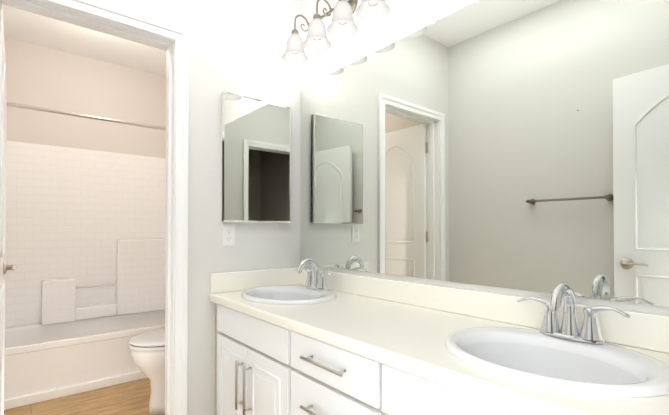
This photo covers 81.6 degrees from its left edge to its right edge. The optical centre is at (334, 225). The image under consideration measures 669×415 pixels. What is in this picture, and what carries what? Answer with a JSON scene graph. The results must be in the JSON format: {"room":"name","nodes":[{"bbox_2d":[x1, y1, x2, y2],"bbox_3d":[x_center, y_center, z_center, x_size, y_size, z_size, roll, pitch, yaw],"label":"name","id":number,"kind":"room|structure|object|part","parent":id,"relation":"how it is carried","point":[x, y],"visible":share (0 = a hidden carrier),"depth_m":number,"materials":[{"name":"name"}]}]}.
{"room":"bathroom","nodes":[
{"label":"bathroom","id":0,"kind":"room"},
{"bbox_2d":[2,4,165,75],"bbox_3d":[-0.479,-1.571,1.461,1.783,0.060,5.620,1,-1,-40],"label":"ceiling","id":1,"kind":"structure","parent":0,"point":[31,28],"depth_m":3.21,"materials":[{"name":"white paint"}]},
{"bbox_2d":[4,378,164,414],"bbox_3d":[-0.479,1.228,1.428,1.783,0.060,5.620,1,-1,-40],"label":"floor","id":2,"kind":"structure","parent":0,"point":[130,398],"depth_m":2.63,"materials":[{"name":"wood"}]},
{"bbox_2d":[4,141,165,409],"bbox_3d":[-1.955,0.269,3.207,1.537,1.900,0.769,1,-1,-40],"label":"bathtub","id":3,"kind":"object","parent":2,"relation":"on","point":[85,246],"visible":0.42,"depth_m":3.32,"materials":[{"name":"white plastic"}]},
{"bbox_2d":[41,278,75,324],"bbox_3d":[-2.339,0.641,3.283,0.230,0.362,0.115,1,-1,-40],"label":"shelf","id":4,"kind":"object","parent":3,"relation":"attached to","point":[58,295],"depth_m":3.24,"materials":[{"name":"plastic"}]},
{"bbox_2d":[115,239,165,314],"bbox_3d":[-1.791,0.481,3.742,0.557,0.692,0.115,1,-1,-40],"label":"shelf","id":5,"kind":"object","parent":3,"relation":"attached to","point":[140,264],"depth_m":3.64,"materials":[{"name":"tile"}]},
{"bbox_2d":[129,328,164,413],"bbox_3d":[-1.000,0.790,2.666,0.747,0.845,0.444,1,-1,-40],"label":"toilet","id":6,"kind":"object","parent":2,"relation":"on","point":[147,350],"visible":0.12,"depth_m":2.44,"materials":[{"name":"white ceramic"}]},
{"bbox_3d":[-1.091,0.766,2.590,0.510,0.021,0.386,1,-1,-40],"label":"seat","id":7,"kind":"part","parent":6,"relation":"part of","materials":[{"name":"white plastic"}]},
{"bbox_3d":[-1.091,0.736,2.591,0.508,0.030,0.384,1,-1,-40],"label":"lid","id":8,"kind":"part","parent":6,"relation":"part of","materials":[{"name":"white plastic"}]},
{"bbox_2d":[213,302,541,414],"bbox_3d":[0.198,0.788,1.366,0.584,0.819,1.944,1,-1,-40],"label":"bathroom vanity","id":9,"kind":"object","parent":2,"relation":"on","point":[300,339],"depth_m":1.30,"materials":[{"name":"white wood"}]},
{"bbox_3d":[-0.469,0.804,1.783,0.018,0.547,0.316,1,-1,-40],"label":"door","id":10,"kind":"part","parent":9,"relation":"part of","materials":[{"name":"white paint"}]},
{"bbox_3d":[-0.265,0.801,1.538,0.018,0.547,0.314,1,-1,-40],"label":"door","id":11,"kind":"part","parent":9,"relation":"part of","materials":[{"name":"white paint"}]},
{"bbox_3d":[0.025,0.736,1.223,0.020,0.720,1.944,1,-1,-40],"label":"frame","id":12,"kind":"part","parent":9,"relation":"part of","materials":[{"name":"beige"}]},
{"bbox_3d":[-0.014,0.608,1.240,0.018,0.167,0.433,1,-1,-40],"label":"drawer","id":13,"kind":"part","parent":9,"relation":"part of","materials":[{"name":"white paint"}]},
{"bbox_3d":[-0.014,0.446,1.242,0.018,0.129,0.433,1,-1,-40],"label":"drawer","id":14,"kind":"part","parent":9,"relation":"part of","materials":[{"name":"white paint"}]},
{"bbox_2d":[210,294,668,414],"bbox_3d":[0.207,0.357,1.379,0.560,0.040,1.944,1,-1,-40],"label":"countertop","id":15,"kind":"structure","parent":9,"relation":"on","point":[377,327],"depth_m":1.20,"materials":[{"name":"beige stone"}]},
{"bbox_2d":[222,282,357,309],"bbox_3d":[-0.224,0.406,1.892,0.430,0.160,0.516,1,-1,-40],"label":"sink","id":16,"kind":"object","parent":15,"relation":"in","point":[279,295],"depth_m":1.98,"materials":[{"name":"white ceramic"}]},
{"bbox_2d":[294,258,337,289],"bbox_3d":[-0.132,0.248,1.971,0.145,0.159,0.282,1,-1,-40],"label":"faucet","id":17,"kind":"object","parent":15,"relation":"on","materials":[{"name":"silver metal"}]},
{"bbox_2d":[406,318,668,414],"bbox_3d":[0.535,0.396,0.982,0.430,0.160,0.516,1,-1,-40],"label":"sink","id":18,"kind":"object","parent":15,"relation":"in","point":[628,377],"depth_m":1.01,"materials":[{"name":"white ceramic"}]},
{"bbox_2d":[514,282,633,345],"bbox_3d":[0.628,0.237,1.061,0.145,0.159,0.282,1,-1,-40],"label":"faucet","id":19,"kind":"object","parent":15,"relation":"on","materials":[{"name":"silver metal"}]},
{"bbox_2d":[4,37,165,157],"bbox_3d":[-2.241,-0.147,3.556,1.543,2.740,0.120,1,-1,-40],"label":"wall","id":20,"kind":"structure","parent":0,"point":[43,77],"depth_m":3.47,"materials":[{"name":"white paint"}]},
{"bbox_2d":[97,0,300,414],"bbox_3d":[-0.783,-0.166,1.907,1.416,2.740,0.120,1,-1,-40],"label":"wall","id":21,"kind":"structure","parent":0,"point":[237,47],"depth_m":1.98,"materials":[{"name":"white paint"}]},
{"bbox_2d":[0,4,16,414],"bbox_3d":[-1.542,0.158,1.768,0.147,2.072,0.670,1,-1,-39],"label":"room door","id":22,"kind":"structure","parent":21,"relation":"in","point":[4,267],"depth_m":1.63,"materials":[{"name":"white paint"}]},
{"bbox_3d":[-1.531,0.622,1.778,0.014,0.694,0.453,1,-1,-39],"label":"panel mould","id":23,"kind":"part","parent":22,"relation":"part of","materials":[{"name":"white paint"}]},
{"bbox_3d":[-1.531,-0.303,1.789,0.014,0.884,0.453,1,-1,-39],"label":"panel mould","id":24,"kind":"part","parent":22,"relation":"part of","materials":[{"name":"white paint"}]},
{"bbox_2d":[0,0,168,48],"bbox_3d":[-1.061,-0.878,1.688,0.641,0.012,0.037,1,-1,-40],"label":"door frame","id":25,"kind":"object","parent":21,"relation":"attached to","point":[65,16],"visible":1,"depth_m":1.67,"materials":[{"name":"white paint"}]},
{"bbox_2d":[0,0,188,414],"bbox_3d":[-1.057,0.128,1.671,0.787,2.146,0.159,1,-1,-40],"label":"door frame","id":26,"kind":"structure","parent":21,"relation":"attached to","point":[108,15],"depth_m":1.85,"materials":[{"name":"white paint"}]},
{"bbox_3d":[-1.059,-0.892,1.686,0.697,0.016,0.120,1,-1,-40],"label":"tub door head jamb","id":27,"kind":"part","parent":26,"relation":"part of","materials":[{"name":"white wood"}]},
{"bbox_3d":[-1.008,0.127,1.613,0.787,2.146,0.008,1,-1,-40],"label":"tub door trim backband","id":28,"kind":"part","parent":26,"relation":"part of","materials":[{"name":"white wood"}]},
{"bbox_3d":[-0.810,0.161,1.885,0.012,2.085,0.037,1,-1,-40],"label":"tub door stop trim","id":29,"kind":"part","parent":26,"relation":"part of","materials":[{"name":"white wood"}]},
{"bbox_2d":[222,224,234,245],"bbox_3d":[-0.550,0.050,2.015,0.070,0.114,0.007,1,-1,-40],"label":"outlet","id":30,"kind":"object","parent":21,"relation":"attached to","point":[225,234],"depth_m":2.01,"materials":[{"name":"white plastic"}]},
{"bbox_3d":[-0.548,0.070,2.013,0.034,0.029,0.002,1,-1,-40],"label":"electrical outlet receptacle on the wall","id":31,"kind":"part","parent":30,"relation":"part of","materials":[{"name":"white plastic"}]},
{"bbox_3d":[-0.548,0.031,2.013,0.034,0.029,0.002,1,-1,-40],"label":"electrical outlet receptacle on the wall","id":32,"kind":"part","parent":30,"relation":"part of","materials":[{"name":"white plastic"}]},
{"bbox_2d":[210,267,297,293],"bbox_3d":[-0.416,0.296,2.113,0.536,0.100,0.020,1,-1,-40],"label":"backsplash","id":33,"kind":"structure","parent":21,"relation":"attached to","point":[218,282],"depth_m":2.07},
{"bbox_2d":[221,91,290,222],"bbox_3d":[-0.419,-0.349,2.116,0.416,0.670,0.027,1,-1,-40],"label":"mirrored medicine cabinet","id":34,"kind":"object","parent":21,"relation":"attached to","point":[256,160],"visible":0.94,"depth_m":2.09,"materials":[{"name":"silver mirror"}]},
{"bbox_2d":[298,273,668,349],"bbox_3d":[0.414,0.291,1.553,0.019,0.096,1.944,1,-1,-40],"label":"backsplash","id":35,"kind":"structure","parent":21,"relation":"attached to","point":[649,329],"depth_m":1.42,"materials":[{"name":"beige stone"}]},
{"bbox_2d":[301,0,478,86],"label":"wall","id":36,"kind":"structure","parent":0,"point":[403,18],"depth_m":1.89,"materials":[{"name":"white paint"}]},
{"bbox_2d":[281,0,390,63],"bbox_3d":[-0.004,-1.058,1.924,0.210,0.271,0.752,1,-1,-40],"label":"sconce","id":37,"kind":"object","parent":36,"relation":"attached to","point":[342,24],"visible":1,"depth_m":1.93,"materials":[{"name":"white glass"}]},
{"bbox_2d":[291,29,298,34],"bbox_3d":[-0.218,-1.060,2.135,0.042,0.034,0.041,1,-1,-40],"label":"socket","id":38,"kind":"object","parent":37,"relation":"attached to","point":[294,32],"depth_m":2.12,"materials":[{"name":"brown metal"}]},
{"bbox_3d":[-0.218,-0.983,2.135,0.152,0.126,0.152,1,-1,-40],"label":"lamp shade","id":39,"kind":"part","parent":37,"relation":"part of","materials":[{"name":"white glass"}]},
{"bbox_3d":[-0.182,-1.125,2.166,0.106,0.103,0.011,1,-1,-40],"label":"arm","id":40,"kind":"part","parent":37,"relation":"part of"},
{"bbox_2d":[313,13,320,18],"bbox_3d":[-0.090,-1.061,1.982,0.042,0.034,0.041,1,-1,-40],"label":"socket","id":41,"kind":"object","parent":37,"relation":"attached to","point":[316,16],"depth_m":1.96,"materials":[{"name":"brown metal"}]},
{"bbox_3d":[-0.090,-0.984,1.981,0.152,0.126,0.152,1,-1,-40],"label":"lamp shade","id":42,"kind":"part","parent":37,"relation":"part of","materials":[{"name":"white glass"}]},
{"bbox_3d":[-0.054,-1.126,2.013,0.106,0.103,0.011,1,-1,-40],"label":"arm","id":43,"kind":"part","parent":37,"relation":"part of"},
{"bbox_3d":[0.038,-0.986,1.828,0.152,0.126,0.152,1,-1,-40],"label":"lamp shade","id":44,"kind":"part","parent":37,"relation":"part of","materials":[{"name":"white glass"}]},
{"bbox_3d":[0.038,-0.996,1.828,0.058,0.096,0.058,1,-1,-40],"label":"bulb","id":45,"kind":"part","parent":37,"relation":"part of","materials":[{"name":"white glass"}]},
{"bbox_3d":[0.167,-0.998,1.674,0.058,0.096,0.058,1,-1,-40],"label":"bulb","id":46,"kind":"part","parent":37,"relation":"part of","materials":[{"name":"white glass"}]},
{"bbox_3d":[0.167,-0.988,1.674,0.152,0.126,0.152,1,-1,-40],"label":"lamp shade","id":47,"kind":"part","parent":37,"relation":"part of","materials":[{"name":"white glass"}]},
{"bbox_2d":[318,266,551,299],"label":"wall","id":48,"kind":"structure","parent":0,"point":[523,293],"depth_m":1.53,"materials":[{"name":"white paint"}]},
{"bbox_2d":[300,0,668,306],"bbox_3d":[0.419,-0.309,1.565,0.008,1.062,1.942,1,-1,-40],"label":"wall mirror","id":49,"kind":"object","parent":48,"relation":"attached to","point":[518,144],"visible":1,"depth_m":1.35,"materials":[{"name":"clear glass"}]},
{"bbox_2d":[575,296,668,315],"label":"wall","id":50,"kind":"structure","parent":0,"point":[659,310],"depth_m":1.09,"materials":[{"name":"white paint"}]},
{"bbox_3d":[-0.937,-0.150,3.290,0.120,2.740,2.200,1,-1,-40],"label":"wall","id":51,"kind":"structure","parent":0,"visible":0},
{"bbox_2d":[7,102,165,130],"bbox_3d":[-1.735,-0.804,2.957,1.539,0.060,0.060,1,-1,-40],"label":"rail","id":52,"kind":"object","parent":51,"relation":"attached to","point":[79,115],"visible":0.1,"depth_m":2.85,"materials":[{"name":"silver metal"}]}
]}

